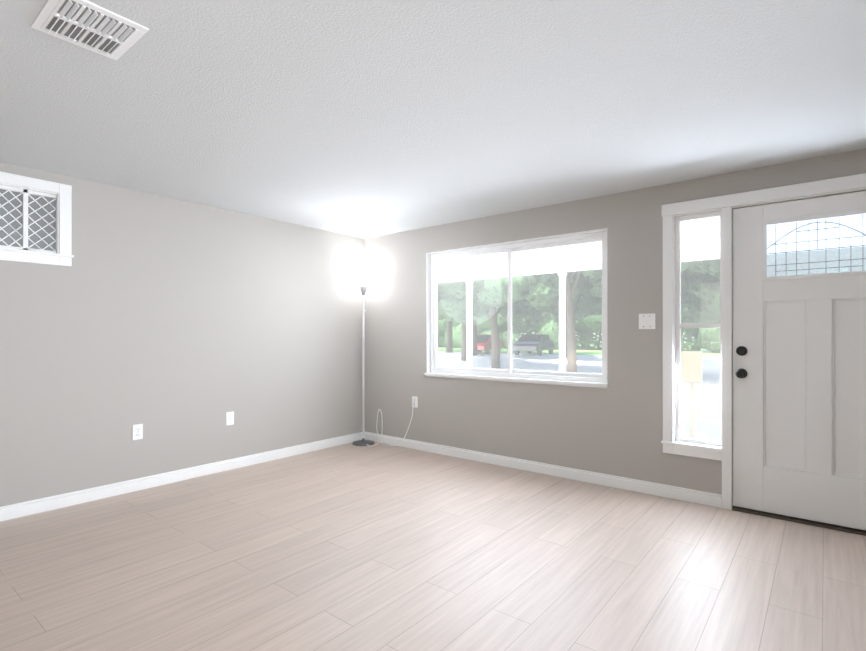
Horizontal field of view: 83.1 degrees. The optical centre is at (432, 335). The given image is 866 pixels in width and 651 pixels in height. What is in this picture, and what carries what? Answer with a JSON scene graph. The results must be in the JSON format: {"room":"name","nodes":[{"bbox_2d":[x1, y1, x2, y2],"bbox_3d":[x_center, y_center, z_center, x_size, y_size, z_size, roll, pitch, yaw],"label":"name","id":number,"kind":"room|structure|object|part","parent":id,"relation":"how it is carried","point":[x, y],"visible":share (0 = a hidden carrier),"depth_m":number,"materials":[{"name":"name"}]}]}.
{"room":"empty living room","nodes":[
{"label":"empty living room","id":0,"kind":"room"},
{"bbox_2d":[0,162,363,506],"bbox_3d":[-2.714,0.038,3.254,0.150,2.280,6.000,0,0,39],"label":"wall","id":1,"kind":"structure","parent":0,"point":[178,329],"depth_m":3.88,"materials":[{"name":"grey paint"}]},
{"bbox_2d":[0,171,73,266],"bbox_3d":[-2.897,-0.757,2.965,0.128,0.560,1.164,0,0,39],"label":"window","id":2,"kind":"structure","parent":1,"relation":"in","point":[25,220],"depth_m":3.26,"materials":[{"name":"white"}]},
{"bbox_2d":[0,190,55,250],"bbox_3d":[-2.898,-0.757,2.966,0.006,0.367,0.994,0,0,39],"label":"lattice","id":3,"kind":"object","parent":2,"relation":"attached to","point":[30,218],"visible":0.92,"depth_m":3.24,"materials":[{"name":"white"}]},
{"bbox_2d":[133,424,142,439],"bbox_3d":[-2.243,0.733,3.713,0.009,0.115,0.070,0,0,39],"label":"electrical outlet","id":4,"kind":"object","parent":1,"relation":"attached to","point":[137,431],"visible":1,"depth_m":3.71,"materials":[{"name":"white plastic"}]},
{"bbox_2d":[0,432,361,521],"bbox_3d":[-2.655,1.132,3.196,0.014,0.092,5.986,0,0,39],"label":"baseboard","id":5,"kind":"structure","parent":1,"relation":"attached to","point":[18,510],"depth_m":3.81,"materials":[{"name":"white"}]},
{"bbox_2d":[226,411,233,425],"bbox_3d":[-1.777,0.729,4.287,0.018,0.115,0.070,0,0,39],"label":"electrical outlet","id":6,"kind":"object","parent":1,"relation":"attached to","point":[229,418],"visible":1,"depth_m":4.28,"materials":[{"name":"white plastic"}]},
{"bbox_2d":[0,442,865,650],"bbox_3d":[-0.628,1.226,1.579,5.500,0.100,6.300,0,0,39],"label":"floor","id":7,"kind":"structure","parent":0,"point":[352,547],"depth_m":2.48,"materials":[{"name":"laminate"}]},
{"bbox_2d":[351,275,414,445],"bbox_3d":[-0.567,0.270,5.180,0.754,1.831,0.286,0,0,39],"label":"floor lamp","id":8,"kind":"object","parent":7,"relation":"on","point":[363,282],"visible":1,"depth_m":5.31,"materials":[{"name":"grey metal"}]},
{"bbox_3d":[-0.758,-0.589,5.326,0.274,0.112,0.274,0,0,39],"label":"lamp shade","id":9,"kind":"part","parent":8,"relation":"part of","materials":[{"name":"white"}]},
{"bbox_3d":[-0.447,0.940,5.136,0.513,0.491,0.204,0,0,39],"label":"cord","id":10,"kind":"part","parent":8,"relation":"part of","materials":[{"name":"white plastic"}]},
{"bbox_2d":[0,0,865,238],"bbox_3d":[-0.628,-1.154,1.581,5.500,0.100,6.300,0,0,39],"label":"ceiling","id":11,"kind":"structure","parent":0,"point":[364,119],"depth_m":2.29,"materials":[{"name":"white paint"}]},
{"bbox_2d":[31,0,148,60],"bbox_3d":[-1.226,-1.095,1.746,0.310,0.017,0.270,0,0,39],"label":"ceiling vent","id":12,"kind":"object","parent":11,"relation":"in","point":[128,38],"visible":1,"depth_m":1.73,"materials":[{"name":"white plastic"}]},
{"bbox_2d":[364,148,865,494],"bbox_3d":[1.296,0.038,3.978,5.500,2.280,0.150,0,0,39],"label":"wall","id":13,"kind":"structure","parent":0,"point":[615,427],"depth_m":4.03,"materials":[{"name":"grey paint"}]},
{"bbox_2d":[412,396,417,407],"bbox_3d":[-0.189,0.689,5.068,0.070,0.115,0.009,0,0,39],"label":"electrical outlet","id":14,"kind":"object","parent":13,"relation":"attached to","point":[415,399],"visible":0.79,"depth_m":5.06,"materials":[{"name":"white plastic"}]},
{"bbox_2d":[424,228,607,387],"bbox_3d":[0.681,-0.213,4.442,1.852,1.256,0.156,0,0,39],"label":"window","id":15,"kind":"structure","parent":13,"relation":"in","point":[542,244],"depth_m":4.44,"materials":[{"name":"white plastic"}]},
{"bbox_2d":[364,431,721,507],"bbox_3d":[0.593,1.133,4.436,3.528,0.092,0.014,0,0,39],"label":"baseboard","id":16,"kind":"structure","parent":13,"relation":"attached to","point":[680,493],"depth_m":4.03,"materials":[{"name":"white"}]},
{"bbox_2d":[639,313,654,328],"bbox_3d":[1.590,-0.105,3.635,0.116,0.115,0.018,0,0,39],"label":"switch plate","id":17,"kind":"object","parent":13,"relation":"attached to","point":[646,321],"visible":1,"depth_m":3.63,"materials":[{"name":"white plastic"}]},
{"bbox_2d":[438,213,865,282],"bbox_3d":[1.659,-1.220,6.189,11.000,0.320,3.750,0,0,39],"label":"porch ceiling","id":18,"kind":"structure","parent":13,"relation":"attached to","point":[564,252],"depth_m":6.88,"materials":[{"name":"white paint"}]},
{"bbox_2d":[661,173,865,509],"bbox_3d":[2.275,0.113,3.174,1.439,2.129,0.180,0,0,39],"label":"door frame","id":19,"kind":"structure","parent":13,"relation":"attached to","point":[726,204],"depth_m":3.32,"materials":[{"name":"white wood"}]},
{"bbox_2d":[675,211,865,446],"bbox_3d":[2.175,-0.047,3.195,1.094,1.630,0.142,0,0,39],"label":"glass pane","id":20,"kind":"object","parent":13,"relation":"in","point":[678,318],"depth_m":3.38,"materials":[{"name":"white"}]},
{"bbox_3d":[1.894,-0.047,3.477,0.304,1.630,0.055,0,0,39],"label":"sidelight frame","id":21,"kind":"part","parent":20,"relation":"part of","materials":[{"name":"white"}]},
{"bbox_3d":[1.901,-0.046,3.478,0.255,1.572,0.005,0,0,39],"label":"sidelight glass","id":22,"kind":"part","parent":20,"relation":"part of","materials":[{"name":"clear glass"}]},
{"bbox_3d":[2.051,0.179,3.253,0.066,0.217,0.076,0,0,39],"label":"entry door hardware","id":23,"kind":"part","parent":20,"relation":"part of","materials":[{"name":"black metal"}]},
{"bbox_3d":[2.397,-0.552,3.047,0.523,0.340,0.006,0,0,39],"label":"entry door glass came","id":24,"kind":"part","parent":20,"relation":"part of","materials":[{"name":"clear glass"}]},
{"bbox_3d":[2.401,-0.552,3.051,0.560,0.380,0.005,0,0,39],"label":"lite glass","id":25,"kind":"part","parent":20,"relation":"part of","materials":[{"name":"clear glass"}]},
{"bbox_2d":[732,506,865,535],"bbox_3d":[2.421,1.168,3.067,0.920,0.020,0.162,0,0,39],"label":"entry door threshold sill","id":26,"kind":"structure","parent":13,"relation":"attached to","point":[805,521],"depth_m":3.07,"materials":[{"name":"brown metal"}]},
{"bbox_2d":[733,191,865,529],"bbox_3d":[2.403,0.149,3.045,0.915,2.013,0.051,0,0,39],"label":"entry door","id":27,"kind":"structure","parent":13,"relation":"in","point":[799,420],"depth_m":3.10,"materials":[{"name":"white wood"}]},
{"label":"outside","id":28,"kind":"structure","parent":0,"visible":0},
{"bbox_2d":[438,343,719,422],"bbox_3d":[27.431,1.419,40.703,120.000,0.180,89.850,0,0,39],"label":"ground","id":29,"kind":"structure","parent":28,"point":[709,379],"depth_m":21.35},
{"bbox_2d":[439,305,452,351],"bbox_3d":[1.226,-3.435,39.173,11.574,9.526,11.979,0,0,39],"label":"tree","id":30,"kind":"object","parent":29,"relation":"on","point":[449,335],"depth_m":38.32,"materials":[{"name":"brown plant"}]},
{"bbox_2d":[472,321,477,355],"bbox_3d":[3.573,-3.344,31.502,10.046,9.333,12.897,0,0,39],"label":"tree","id":31,"kind":"object","parent":29,"relation":"on","point":[474,343],"depth_m":32.06,"materials":[{"name":"brown plant"}]},
{"bbox_2d":[477,334,501,353],"bbox_3d":[3.654,0.619,35.839,1.780,1.403,4.398,0,0,24],"label":"car","id":32,"kind":"object","parent":29,"relation":"on","point":[481,338],"depth_m":34.58,"materials":[{"name":"red metal"}]},
{"bbox_3d":[3.711,0.165,35.968,1.547,0.496,2.808,0,0,24],"label":"glass","id":33,"kind":"part","parent":32,"relation":"part of","materials":[{"name":"grey"}]},
{"bbox_2d":[438,275,550,367],"bbox_3d":[1.310,-1.986,20.282,5.905,6.602,7.041,0,0,39],"label":"tree","id":34,"kind":"object","parent":29,"relation":"on","point":[449,296],"depth_m":19.50,"materials":[{"name":"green plant"}]},
{"bbox_2d":[457,278,553,360],"bbox_3d":[1.765,-2.580,25.782,8.901,7.794,7.901,0,0,39],"label":"tree","id":35,"kind":"object","parent":29,"relation":"on","point":[464,344],"depth_m":25.21,"materials":[{"name":"brown plant"}]},
{"bbox_2d":[512,334,554,354],"bbox_3d":[7.009,0.617,33.788,1.780,1.403,4.398,0,0,29],"label":"car","id":36,"kind":"object","parent":29,"relation":"on","point":[531,345],"depth_m":32.72,"materials":[{"name":"grey metal"}]},
{"bbox_3d":[7.077,0.164,33.912,1.547,0.496,2.808,0,0,29],"label":"glass","id":37,"kind":"part","parent":36,"relation":"part of","materials":[{"name":"grey"}]},
{"bbox_2d":[472,269,601,372],"bbox_3d":[4.864,-1.657,16.791,7.527,5.936,6.572,0,0,39],"label":"tree","id":38,"kind":"object","parent":29,"relation":"on","point":[578,309],"depth_m":16.40,"materials":[{"name":"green plant"}]},
{"bbox_2d":[513,273,570,357],"bbox_3d":[7.388,-3.653,30.119,9.021,9.950,12.103,0,0,39],"label":"tree","id":39,"kind":"object","parent":29,"relation":"on","point":[554,314],"depth_m":29.82,"materials":[{"name":"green plant"}]},
{"bbox_2d":[438,257,865,352],"bbox_3d":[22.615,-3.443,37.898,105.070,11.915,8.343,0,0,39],"label":"hedge","id":40,"kind":"object","parent":29,"relation":"on","point":[710,334],"depth_m":44.82,"materials":[{"name":"green plant"}]},
{"bbox_2d":[601,270,719,322],"bbox_3d":[10.582,-3.290,22.667,8.690,9.211,8.736,0,0,39],"label":"tree","id":41,"kind":"object","parent":29,"relation":"on","point":[711,318],"depth_m":21.39,"materials":[{"name":"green plant"}]},
{"bbox_2d":[681,419,719,440],"bbox_3d":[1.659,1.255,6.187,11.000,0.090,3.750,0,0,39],"label":"porch","id":42,"kind":"object","parent":29,"relation":"on","point":[714,430],"depth_m":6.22,"materials":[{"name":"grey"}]},
{"bbox_2d":[465,278,473,367],"bbox_3d":[0.671,0.078,8.999,0.110,2.270,0.110,0,0,39],"label":"post","id":43,"kind":"object","parent":42,"relation":"on","point":[469,315],"depth_m":8.96,"materials":[{"name":"white wood"}]},
{"bbox_2d":[558,269,566,380],"bbox_3d":[2.083,0.077,7.867,0.110,2.270,0.110,0,0,39],"label":"post","id":44,"kind":"object","parent":42,"relation":"on","point":[562,342],"depth_m":7.83,"materials":[{"name":"white wood"}]},
{"bbox_2d":[682,351,701,437],"bbox_3d":[2.893,0.692,5.456,0.200,1.035,0.065,0,0,39],"label":"sign","id":45,"kind":"object","parent":42,"relation":"on","point":[694,371],"depth_m":5.45,"materials":[{"name":"beige"}]},
{"bbox_2d":[681,253,788,323],"bbox_3d":[6.702,-1.798,13.030,4.661,6.210,7.869,0,0,39],"label":"tree","id":46,"kind":"object","parent":29,"relation":"on","point":[688,292],"depth_m":13.86,"materials":[{"name":"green plant"}]},
{"bbox_2d":[688,247,863,318],"bbox_3d":[10.804,-2.771,15.406,8.278,8.161,7.589,0,0,39],"label":"tree","id":47,"kind":"object","parent":29,"relation":"on","point":[715,302],"depth_m":13.67,"materials":[{"name":"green plant"}]},
{"bbox_2d":[814,246,864,271],"bbox_3d":[17.896,-3.018,15.194,9.772,8.653,9.119,0,0,39],"label":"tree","id":48,"kind":"object","parent":29,"relation":"on","point":[845,263],"depth_m":15.78,"materials":[{"name":"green plant"}]},
{"bbox_2d":[856,246,865,270],"bbox_3d":[10.822,-1.989,9.800,5.822,6.588,6.792,0,0,39],"label":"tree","id":49,"kind":"object","parent":29,"relation":"on","point":[863,253],"depth_m":10.22,"materials":[{"name":"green plant"}]}
]}

